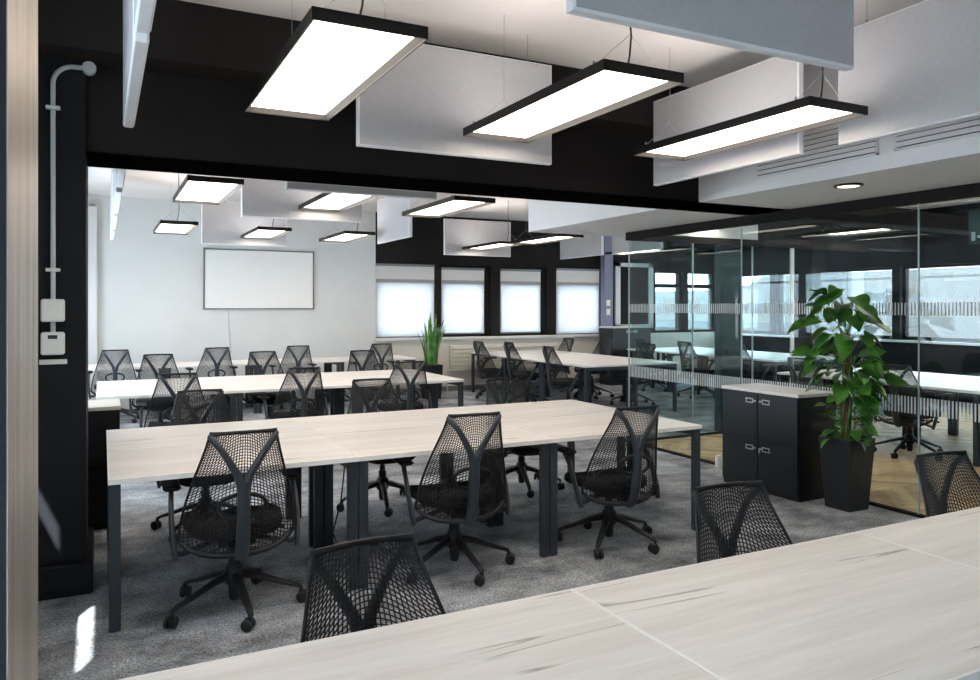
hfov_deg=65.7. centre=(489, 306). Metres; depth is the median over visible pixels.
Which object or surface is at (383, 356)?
office chair
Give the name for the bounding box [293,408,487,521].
desk
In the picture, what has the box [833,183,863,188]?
recessed light
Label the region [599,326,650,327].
countertop
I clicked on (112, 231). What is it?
acoustic baffle
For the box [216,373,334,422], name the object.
desk
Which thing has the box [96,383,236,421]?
desk
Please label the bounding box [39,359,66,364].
label strip
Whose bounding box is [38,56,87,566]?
column
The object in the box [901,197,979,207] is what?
pendant light
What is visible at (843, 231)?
diffuser
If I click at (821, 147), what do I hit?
ceiling vent
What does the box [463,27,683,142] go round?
pendant light
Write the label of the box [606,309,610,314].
light switch
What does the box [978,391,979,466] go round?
desk
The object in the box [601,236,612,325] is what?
column
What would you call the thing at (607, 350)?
office chair
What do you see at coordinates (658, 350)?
desk
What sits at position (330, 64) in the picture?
diffuser
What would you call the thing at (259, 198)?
acoustic baffle
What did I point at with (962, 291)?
house
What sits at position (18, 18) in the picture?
column
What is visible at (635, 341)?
office chair
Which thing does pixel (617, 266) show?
frame
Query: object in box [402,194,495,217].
pendant light
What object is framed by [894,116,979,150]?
ceiling vent
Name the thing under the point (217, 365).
office chair
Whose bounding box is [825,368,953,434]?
desk
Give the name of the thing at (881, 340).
sill
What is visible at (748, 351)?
desk
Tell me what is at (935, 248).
wall
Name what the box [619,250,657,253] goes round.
diffuser
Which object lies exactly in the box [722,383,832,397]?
countertop
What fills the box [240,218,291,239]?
pendant light
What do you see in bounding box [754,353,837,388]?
desk
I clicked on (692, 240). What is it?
glass wall
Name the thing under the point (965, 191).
glass
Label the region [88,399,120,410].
countertop
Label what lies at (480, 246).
diffuser
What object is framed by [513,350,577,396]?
desk
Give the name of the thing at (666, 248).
pendant light
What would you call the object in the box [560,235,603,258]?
acoustic baffle
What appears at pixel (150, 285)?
wall
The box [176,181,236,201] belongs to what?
diffuser
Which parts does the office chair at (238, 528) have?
armrest, seat, armrest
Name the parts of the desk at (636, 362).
leg, leg, rail, leg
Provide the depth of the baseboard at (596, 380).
14.18 m
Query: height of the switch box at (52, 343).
0.120 m
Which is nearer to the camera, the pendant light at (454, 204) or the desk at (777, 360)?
the pendant light at (454, 204)
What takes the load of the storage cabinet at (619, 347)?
on the floor at (75, 642)
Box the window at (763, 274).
[742,273,769,333]
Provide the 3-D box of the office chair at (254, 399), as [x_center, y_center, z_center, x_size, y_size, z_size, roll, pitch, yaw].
[-2.637,1.044,9.089,0.713,0.997,0.696,0,0,-29]
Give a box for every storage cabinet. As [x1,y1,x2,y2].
[88,399,120,529]
[599,326,650,385]
[722,383,835,501]
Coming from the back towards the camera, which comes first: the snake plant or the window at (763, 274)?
the window at (763, 274)
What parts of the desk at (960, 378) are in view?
leg, leg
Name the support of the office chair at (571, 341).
on the floor at (75, 642)
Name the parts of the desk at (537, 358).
leg, leg, leg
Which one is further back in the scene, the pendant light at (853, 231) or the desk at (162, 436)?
the pendant light at (853, 231)
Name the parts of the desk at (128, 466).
leg, leg, leg, leg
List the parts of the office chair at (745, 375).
seat, armrest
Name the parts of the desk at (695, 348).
leg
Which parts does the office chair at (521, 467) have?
seat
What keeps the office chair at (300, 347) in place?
on the floor at (75, 642)
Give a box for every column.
[0,0,37,679]
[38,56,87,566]
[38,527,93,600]
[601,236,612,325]
[794,249,826,389]
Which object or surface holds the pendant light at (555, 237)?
hanging from the ceiling at (498, 27)
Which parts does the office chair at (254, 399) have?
seat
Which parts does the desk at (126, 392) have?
leg, leg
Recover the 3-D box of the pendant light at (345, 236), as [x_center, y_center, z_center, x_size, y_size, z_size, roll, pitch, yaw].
[-2.041,-1.310,10.746,0.420,0.691,1.356,0,0,-27]
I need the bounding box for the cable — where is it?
[333,467,376,551]
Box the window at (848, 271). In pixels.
[846,267,891,338]
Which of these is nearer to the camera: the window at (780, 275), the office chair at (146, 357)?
the office chair at (146, 357)
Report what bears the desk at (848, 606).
on the floor at (75, 642)
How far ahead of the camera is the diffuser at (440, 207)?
7.57 m
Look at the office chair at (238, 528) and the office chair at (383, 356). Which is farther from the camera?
the office chair at (383, 356)
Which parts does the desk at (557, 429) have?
leg, leg, leg, rail, leg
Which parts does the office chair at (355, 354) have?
seat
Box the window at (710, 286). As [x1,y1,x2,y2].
[688,272,713,331]
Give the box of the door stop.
[715,455,721,467]
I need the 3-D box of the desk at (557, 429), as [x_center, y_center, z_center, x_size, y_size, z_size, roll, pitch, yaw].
[0.736,1.179,5.316,1.218,0.730,0.809,0,0,-27]
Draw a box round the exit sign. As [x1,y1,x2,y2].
[969,208,979,243]
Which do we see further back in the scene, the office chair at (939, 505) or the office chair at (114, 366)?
the office chair at (114, 366)
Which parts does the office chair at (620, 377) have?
seat, armrest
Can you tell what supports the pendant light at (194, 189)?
hanging from the ceiling at (498, 27)
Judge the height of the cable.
0.640 m
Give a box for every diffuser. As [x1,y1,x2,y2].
[156,224,193,232]
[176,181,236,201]
[245,230,283,237]
[251,20,413,114]
[305,193,368,208]
[327,234,364,240]
[411,200,484,215]
[470,244,512,248]
[474,70,667,137]
[523,237,570,242]
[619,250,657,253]
[648,106,849,155]
[832,229,889,234]
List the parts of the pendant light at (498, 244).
frame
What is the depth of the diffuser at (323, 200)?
7.11 m
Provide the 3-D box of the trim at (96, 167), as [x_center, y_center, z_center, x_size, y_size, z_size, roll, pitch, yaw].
[-0.021,-0.850,5.781,5.382,0.017,0.015,0,0,-27]
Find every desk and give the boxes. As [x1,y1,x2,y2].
[88,362,166,418]
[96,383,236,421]
[97,377,223,422]
[106,418,319,575]
[107,435,358,632]
[118,589,719,679]
[166,360,257,417]
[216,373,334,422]
[226,378,357,421]
[249,357,340,412]
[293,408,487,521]
[320,369,433,415]
[322,421,550,588]
[328,355,415,402]
[338,374,463,414]
[447,399,626,500]
[471,351,540,396]
[496,411,701,555]
[502,354,581,401]
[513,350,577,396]
[540,359,632,406]
[547,353,624,401]
[571,532,979,679]
[589,357,677,411]
[627,348,699,391]
[662,347,713,389]
[668,351,750,391]
[705,350,784,387]
[742,354,809,384]
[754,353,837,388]
[777,370,906,436]
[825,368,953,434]
[855,507,979,569]
[866,377,979,466]
[914,375,979,437]
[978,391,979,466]
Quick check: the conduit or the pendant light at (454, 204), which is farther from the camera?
the pendant light at (454, 204)
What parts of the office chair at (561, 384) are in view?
seat, armrest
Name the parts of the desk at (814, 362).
leg, leg, leg, rail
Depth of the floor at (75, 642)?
4.68 m
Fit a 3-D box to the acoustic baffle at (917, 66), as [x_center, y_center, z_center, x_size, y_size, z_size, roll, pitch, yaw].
[2.215,-1.266,3.523,0.050,0.780,1.360,0,0,-27]
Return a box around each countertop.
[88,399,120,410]
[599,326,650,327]
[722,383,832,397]
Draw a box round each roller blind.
[376,263,434,337]
[441,267,484,333]
[500,269,540,332]
[556,268,599,334]
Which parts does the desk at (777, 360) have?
leg, rail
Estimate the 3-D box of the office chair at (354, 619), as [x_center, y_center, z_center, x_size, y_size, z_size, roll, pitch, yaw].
[-0.184,1.107,1.916,0.715,0.872,0.708,0,0,-31]
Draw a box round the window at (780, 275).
[778,272,789,333]
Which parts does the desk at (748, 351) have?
leg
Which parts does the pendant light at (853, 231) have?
frame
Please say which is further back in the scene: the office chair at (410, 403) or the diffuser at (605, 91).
the office chair at (410, 403)
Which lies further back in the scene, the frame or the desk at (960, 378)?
the frame
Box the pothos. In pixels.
[787,285,908,451]
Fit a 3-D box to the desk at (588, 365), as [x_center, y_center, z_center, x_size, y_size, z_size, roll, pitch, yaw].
[1.400,1.179,11.180,0.809,0.730,1.218,0,0,-27]
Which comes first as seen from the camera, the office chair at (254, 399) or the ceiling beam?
the ceiling beam
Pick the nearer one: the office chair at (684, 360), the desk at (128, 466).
the desk at (128, 466)
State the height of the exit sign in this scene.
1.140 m
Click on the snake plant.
(433, 339)
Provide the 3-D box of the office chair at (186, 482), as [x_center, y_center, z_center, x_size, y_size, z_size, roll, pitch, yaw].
[-1.967,1.074,5.288,0.713,0.937,0.696,0,0,-27]
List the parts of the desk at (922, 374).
leg, leg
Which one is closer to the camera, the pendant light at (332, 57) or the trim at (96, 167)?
the pendant light at (332, 57)
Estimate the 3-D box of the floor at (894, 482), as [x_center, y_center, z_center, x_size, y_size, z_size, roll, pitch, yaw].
[6.905,1.574,5.983,7.058,0.060,9.575,0,0,-27]
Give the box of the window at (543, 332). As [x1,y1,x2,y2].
[500,266,545,335]
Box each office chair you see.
[88,349,140,422]
[129,353,188,421]
[137,372,213,427]
[150,389,246,542]
[161,428,305,631]
[185,347,237,418]
[243,351,293,419]
[257,366,328,419]
[268,345,316,411]
[300,533,445,642]
[337,378,425,516]
[344,350,390,412]
[351,343,395,402]
[367,361,431,411]
[391,411,515,586]
[473,341,514,398]
[486,378,564,497]
[504,342,548,402]
[537,338,573,391]
[542,346,589,399]
[558,405,659,558]
[574,337,613,398]
[610,343,655,406]
[633,338,673,391]
[677,341,713,398]
[692,480,792,562]
[742,345,777,383]
[787,357,839,429]
[874,364,953,460]
[914,450,979,516]
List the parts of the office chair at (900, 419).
armrest, seat, armrest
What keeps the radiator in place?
attached to the wall at (150, 285)
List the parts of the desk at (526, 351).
leg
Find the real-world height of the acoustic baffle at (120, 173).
0.780 m
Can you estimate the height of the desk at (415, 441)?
0.730 m
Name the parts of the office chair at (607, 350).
armrest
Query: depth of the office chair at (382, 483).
6.12 m
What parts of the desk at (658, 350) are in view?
leg, leg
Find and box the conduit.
[45,61,95,331]
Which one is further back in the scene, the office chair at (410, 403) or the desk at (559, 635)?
the office chair at (410, 403)
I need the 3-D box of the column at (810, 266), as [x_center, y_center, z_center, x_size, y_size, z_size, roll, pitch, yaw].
[5.990,-0.056,14.215,0.400,3.200,0.430,0,0,-27]
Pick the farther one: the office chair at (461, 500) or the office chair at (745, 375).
the office chair at (745, 375)
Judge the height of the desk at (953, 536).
0.730 m
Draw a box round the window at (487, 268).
[441,265,489,336]
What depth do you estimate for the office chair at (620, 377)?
11.98 m
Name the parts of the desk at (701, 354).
leg, leg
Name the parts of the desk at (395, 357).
leg, leg, leg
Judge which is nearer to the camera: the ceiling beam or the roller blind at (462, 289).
the ceiling beam
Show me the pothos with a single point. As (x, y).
(865, 386)
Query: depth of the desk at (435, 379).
8.60 m
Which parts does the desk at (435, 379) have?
leg, leg, leg, leg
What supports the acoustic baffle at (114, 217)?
hanging from the ceiling at (498, 27)
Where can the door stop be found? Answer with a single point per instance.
(718, 459)
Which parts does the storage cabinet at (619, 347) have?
door, door, door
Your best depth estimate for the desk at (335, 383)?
7.94 m
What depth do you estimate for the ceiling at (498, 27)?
4.71 m
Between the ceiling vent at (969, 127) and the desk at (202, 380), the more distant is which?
the desk at (202, 380)
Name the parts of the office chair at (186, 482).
armrest, seat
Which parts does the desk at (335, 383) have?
leg, leg, leg, leg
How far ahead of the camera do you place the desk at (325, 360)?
11.53 m
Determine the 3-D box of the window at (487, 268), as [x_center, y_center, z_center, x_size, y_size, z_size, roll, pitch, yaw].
[-0.485,-0.108,14.187,1.025,1.325,0.110,0,0,-27]
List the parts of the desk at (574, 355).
leg, leg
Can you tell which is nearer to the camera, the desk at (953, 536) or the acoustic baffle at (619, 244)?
the desk at (953, 536)
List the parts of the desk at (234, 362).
leg, leg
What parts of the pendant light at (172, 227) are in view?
frame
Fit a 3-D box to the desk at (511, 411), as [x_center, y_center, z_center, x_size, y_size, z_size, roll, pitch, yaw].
[0.362,1.179,6.047,1.218,0.730,0.809,0,0,-27]
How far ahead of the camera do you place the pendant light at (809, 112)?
4.19 m
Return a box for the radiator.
[447,343,557,391]
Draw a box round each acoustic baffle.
[110,185,115,239]
[111,169,117,229]
[113,169,122,213]
[116,169,125,187]
[123,0,148,127]
[134,0,156,33]
[201,201,285,246]
[241,178,361,222]
[285,182,436,199]
[356,35,551,164]
[377,197,411,243]
[444,218,510,256]
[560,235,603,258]
[566,0,853,71]
[612,236,662,253]
[654,57,802,185]
[838,0,979,145]
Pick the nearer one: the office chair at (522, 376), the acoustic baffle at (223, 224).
the acoustic baffle at (223, 224)
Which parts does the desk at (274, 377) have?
leg, leg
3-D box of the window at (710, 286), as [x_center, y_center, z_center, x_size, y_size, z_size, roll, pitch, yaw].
[4.615,-0.108,16.797,0.800,1.325,0.100,0,0,-27]
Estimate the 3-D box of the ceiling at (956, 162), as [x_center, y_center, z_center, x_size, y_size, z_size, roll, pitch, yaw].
[6.331,-1.248,5.956,8.106,0.815,10.050,0,0,-27]
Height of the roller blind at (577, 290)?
1.314 m
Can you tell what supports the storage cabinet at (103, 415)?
on the floor at (75, 642)
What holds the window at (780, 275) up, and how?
in the wall at (935, 248)
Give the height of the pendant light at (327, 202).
0.691 m
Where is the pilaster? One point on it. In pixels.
(92, 210)
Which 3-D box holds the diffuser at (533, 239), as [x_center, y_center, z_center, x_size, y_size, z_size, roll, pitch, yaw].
[0.814,-0.991,11.114,0.368,0.003,1.304,0,0,-27]
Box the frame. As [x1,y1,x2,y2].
[614,263,652,327]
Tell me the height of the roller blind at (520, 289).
1.229 m
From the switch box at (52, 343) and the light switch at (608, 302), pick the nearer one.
the switch box at (52, 343)
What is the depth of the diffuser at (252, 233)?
10.25 m
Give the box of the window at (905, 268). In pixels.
[903,263,979,341]
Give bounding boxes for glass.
[626,183,979,517]
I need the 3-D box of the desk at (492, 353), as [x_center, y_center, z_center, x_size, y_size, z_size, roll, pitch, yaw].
[0.290,1.179,13.353,0.809,0.730,1.218,0,0,-27]
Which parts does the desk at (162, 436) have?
leg, leg, leg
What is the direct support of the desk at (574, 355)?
on the floor at (75, 642)
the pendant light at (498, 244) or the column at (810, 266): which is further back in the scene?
the column at (810, 266)
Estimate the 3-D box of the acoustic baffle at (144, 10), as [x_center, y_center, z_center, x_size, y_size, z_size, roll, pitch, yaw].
[-0.778,-1.266,1.776,0.050,0.780,1.470,0,0,-27]
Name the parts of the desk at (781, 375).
leg, leg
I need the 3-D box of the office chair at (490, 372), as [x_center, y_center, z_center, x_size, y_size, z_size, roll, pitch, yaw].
[0.061,1.059,12.896,0.686,0.967,0.717,0,0,-31]
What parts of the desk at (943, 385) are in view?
leg, leg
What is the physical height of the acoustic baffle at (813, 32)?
0.780 m
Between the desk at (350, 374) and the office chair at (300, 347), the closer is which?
the desk at (350, 374)
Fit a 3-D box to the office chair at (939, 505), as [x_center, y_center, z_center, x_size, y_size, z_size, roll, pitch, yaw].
[2.191,1.107,3.198,0.702,0.872,0.726,0,0,-21]
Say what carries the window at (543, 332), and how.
in the wall at (150, 285)
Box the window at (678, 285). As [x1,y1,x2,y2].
[655,271,680,332]
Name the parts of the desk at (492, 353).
leg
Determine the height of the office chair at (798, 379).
0.957 m
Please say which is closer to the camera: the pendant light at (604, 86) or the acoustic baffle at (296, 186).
the pendant light at (604, 86)
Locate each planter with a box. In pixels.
[421,364,442,398]
[818,435,875,512]
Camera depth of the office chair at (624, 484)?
4.73 m
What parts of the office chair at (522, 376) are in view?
seat, armrest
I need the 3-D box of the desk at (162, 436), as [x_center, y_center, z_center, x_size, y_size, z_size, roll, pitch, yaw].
[-1.811,1.179,4.937,1.218,0.730,0.809,0,0,-27]
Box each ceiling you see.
[88,0,979,220]
[529,64,979,239]
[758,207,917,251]
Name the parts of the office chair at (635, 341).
armrest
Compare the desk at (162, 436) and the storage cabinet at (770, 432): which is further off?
the storage cabinet at (770, 432)
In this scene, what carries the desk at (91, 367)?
on the floor at (75, 642)
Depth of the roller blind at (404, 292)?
13.53 m
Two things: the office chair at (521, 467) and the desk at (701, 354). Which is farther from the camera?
the desk at (701, 354)
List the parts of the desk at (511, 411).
leg, leg, leg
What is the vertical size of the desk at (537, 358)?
0.730 m
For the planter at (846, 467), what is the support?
on the floor at (75, 642)
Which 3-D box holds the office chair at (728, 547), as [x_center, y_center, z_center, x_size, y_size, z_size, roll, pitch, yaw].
[1.013,1.107,2.605,0.740,0.872,0.699,0,0,-21]
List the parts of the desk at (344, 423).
leg, leg, leg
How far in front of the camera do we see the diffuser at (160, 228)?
9.60 m
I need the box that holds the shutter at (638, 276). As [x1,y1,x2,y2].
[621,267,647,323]
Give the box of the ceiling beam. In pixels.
[38,0,788,214]
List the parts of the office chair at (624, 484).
armrest, seat, armrest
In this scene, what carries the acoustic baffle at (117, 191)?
hanging from the ceiling at (498, 27)
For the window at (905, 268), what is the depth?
13.07 m
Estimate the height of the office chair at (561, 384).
0.987 m
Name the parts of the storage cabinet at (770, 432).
door, door, door, door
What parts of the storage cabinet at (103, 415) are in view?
door, door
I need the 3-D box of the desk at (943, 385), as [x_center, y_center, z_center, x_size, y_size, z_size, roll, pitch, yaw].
[4.774,1.179,8.030,0.809,0.730,1.218,0,0,-27]
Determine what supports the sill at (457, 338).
attached to the wall at (150, 285)
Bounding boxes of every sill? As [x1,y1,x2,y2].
[374,335,598,340]
[742,333,979,345]
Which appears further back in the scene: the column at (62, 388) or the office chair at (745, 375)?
the office chair at (745, 375)
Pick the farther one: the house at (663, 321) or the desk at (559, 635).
the house at (663, 321)
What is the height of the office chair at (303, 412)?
0.957 m
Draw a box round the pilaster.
[88,206,96,399]
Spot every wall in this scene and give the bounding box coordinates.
[88,195,713,408]
[631,235,867,440]
[742,202,979,402]
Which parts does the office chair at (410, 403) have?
seat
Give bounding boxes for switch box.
[41,299,64,321]
[41,332,64,354]
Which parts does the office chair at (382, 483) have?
seat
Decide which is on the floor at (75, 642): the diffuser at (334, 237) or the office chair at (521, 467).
the office chair at (521, 467)
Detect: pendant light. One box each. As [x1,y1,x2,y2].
[153,174,198,234]
[173,174,243,204]
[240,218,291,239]
[245,0,427,120]
[298,192,378,211]
[319,225,374,242]
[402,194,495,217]
[462,227,522,250]
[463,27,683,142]
[511,230,583,244]
[605,246,671,254]
[633,47,867,160]
[815,207,913,236]
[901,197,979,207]
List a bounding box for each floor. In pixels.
[38,377,972,679]
[649,408,979,514]
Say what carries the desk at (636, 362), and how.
on the floor at (75, 642)
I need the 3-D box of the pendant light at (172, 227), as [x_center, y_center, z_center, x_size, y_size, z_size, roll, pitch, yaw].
[-3.953,-1.310,9.522,0.420,0.691,1.356,0,0,-27]
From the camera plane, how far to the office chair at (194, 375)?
6.76 m
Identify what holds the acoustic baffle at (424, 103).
hanging from the ceiling at (498, 27)
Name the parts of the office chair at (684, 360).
seat, armrest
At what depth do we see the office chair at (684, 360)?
12.83 m
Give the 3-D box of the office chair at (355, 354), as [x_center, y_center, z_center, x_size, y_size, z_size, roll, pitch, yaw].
[-1.535,1.054,9.654,0.715,0.977,0.692,0,0,-24]
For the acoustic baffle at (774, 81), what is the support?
hanging from the ceiling at (498, 27)
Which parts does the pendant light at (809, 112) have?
frame, power cord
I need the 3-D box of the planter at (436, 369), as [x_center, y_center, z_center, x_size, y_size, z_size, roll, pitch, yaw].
[-0.990,1.259,12.800,0.300,0.570,0.300,0,0,-27]
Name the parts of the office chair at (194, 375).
armrest, seat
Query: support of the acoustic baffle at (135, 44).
hanging from the ceiling at (498, 27)
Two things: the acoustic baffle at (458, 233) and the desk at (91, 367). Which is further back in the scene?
the acoustic baffle at (458, 233)
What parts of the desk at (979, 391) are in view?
leg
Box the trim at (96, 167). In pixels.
[96,167,747,215]
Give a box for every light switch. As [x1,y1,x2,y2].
[606,300,610,305]
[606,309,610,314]
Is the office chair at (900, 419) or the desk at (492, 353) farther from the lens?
the desk at (492, 353)
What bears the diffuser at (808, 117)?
attached to the pendant light at (809, 112)
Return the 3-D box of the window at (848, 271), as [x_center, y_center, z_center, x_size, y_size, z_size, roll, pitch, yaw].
[6.961,-0.071,13.886,0.070,1.270,1.000,0,0,-27]
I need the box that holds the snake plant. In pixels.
[417,314,445,364]
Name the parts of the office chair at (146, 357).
armrest, seat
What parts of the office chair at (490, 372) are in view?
seat, armrest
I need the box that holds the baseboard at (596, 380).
[391,374,712,393]
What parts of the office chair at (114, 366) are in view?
armrest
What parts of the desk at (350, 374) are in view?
leg, leg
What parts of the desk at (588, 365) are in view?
leg, leg, leg, rail, leg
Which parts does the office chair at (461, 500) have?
armrest, seat, armrest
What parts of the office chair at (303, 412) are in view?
armrest, seat, armrest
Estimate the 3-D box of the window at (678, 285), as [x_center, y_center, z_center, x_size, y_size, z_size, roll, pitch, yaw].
[3.791,-0.108,16.376,0.750,1.325,0.100,0,0,-27]
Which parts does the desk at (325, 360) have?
leg, leg, leg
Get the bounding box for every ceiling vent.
[756,123,878,177]
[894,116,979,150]
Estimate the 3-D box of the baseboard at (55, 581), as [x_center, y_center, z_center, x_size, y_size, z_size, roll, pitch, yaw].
[-2.734,1.459,4.204,0.955,0.170,0.745,0,0,-27]
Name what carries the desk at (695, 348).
on the floor at (75, 642)
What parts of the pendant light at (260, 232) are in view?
frame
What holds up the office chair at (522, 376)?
on the floor at (75, 642)
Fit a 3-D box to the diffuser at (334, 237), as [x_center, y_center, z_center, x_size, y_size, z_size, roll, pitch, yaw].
[-2.041,-0.991,10.746,0.368,0.003,1.304,0,0,-27]
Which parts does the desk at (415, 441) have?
leg, leg, leg, rail, leg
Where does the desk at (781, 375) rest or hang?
on the floor at (894, 482)
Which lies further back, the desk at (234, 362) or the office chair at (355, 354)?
the desk at (234, 362)
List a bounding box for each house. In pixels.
[655,290,707,329]
[873,280,979,338]
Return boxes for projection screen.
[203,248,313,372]
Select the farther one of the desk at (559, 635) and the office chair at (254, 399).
the office chair at (254, 399)

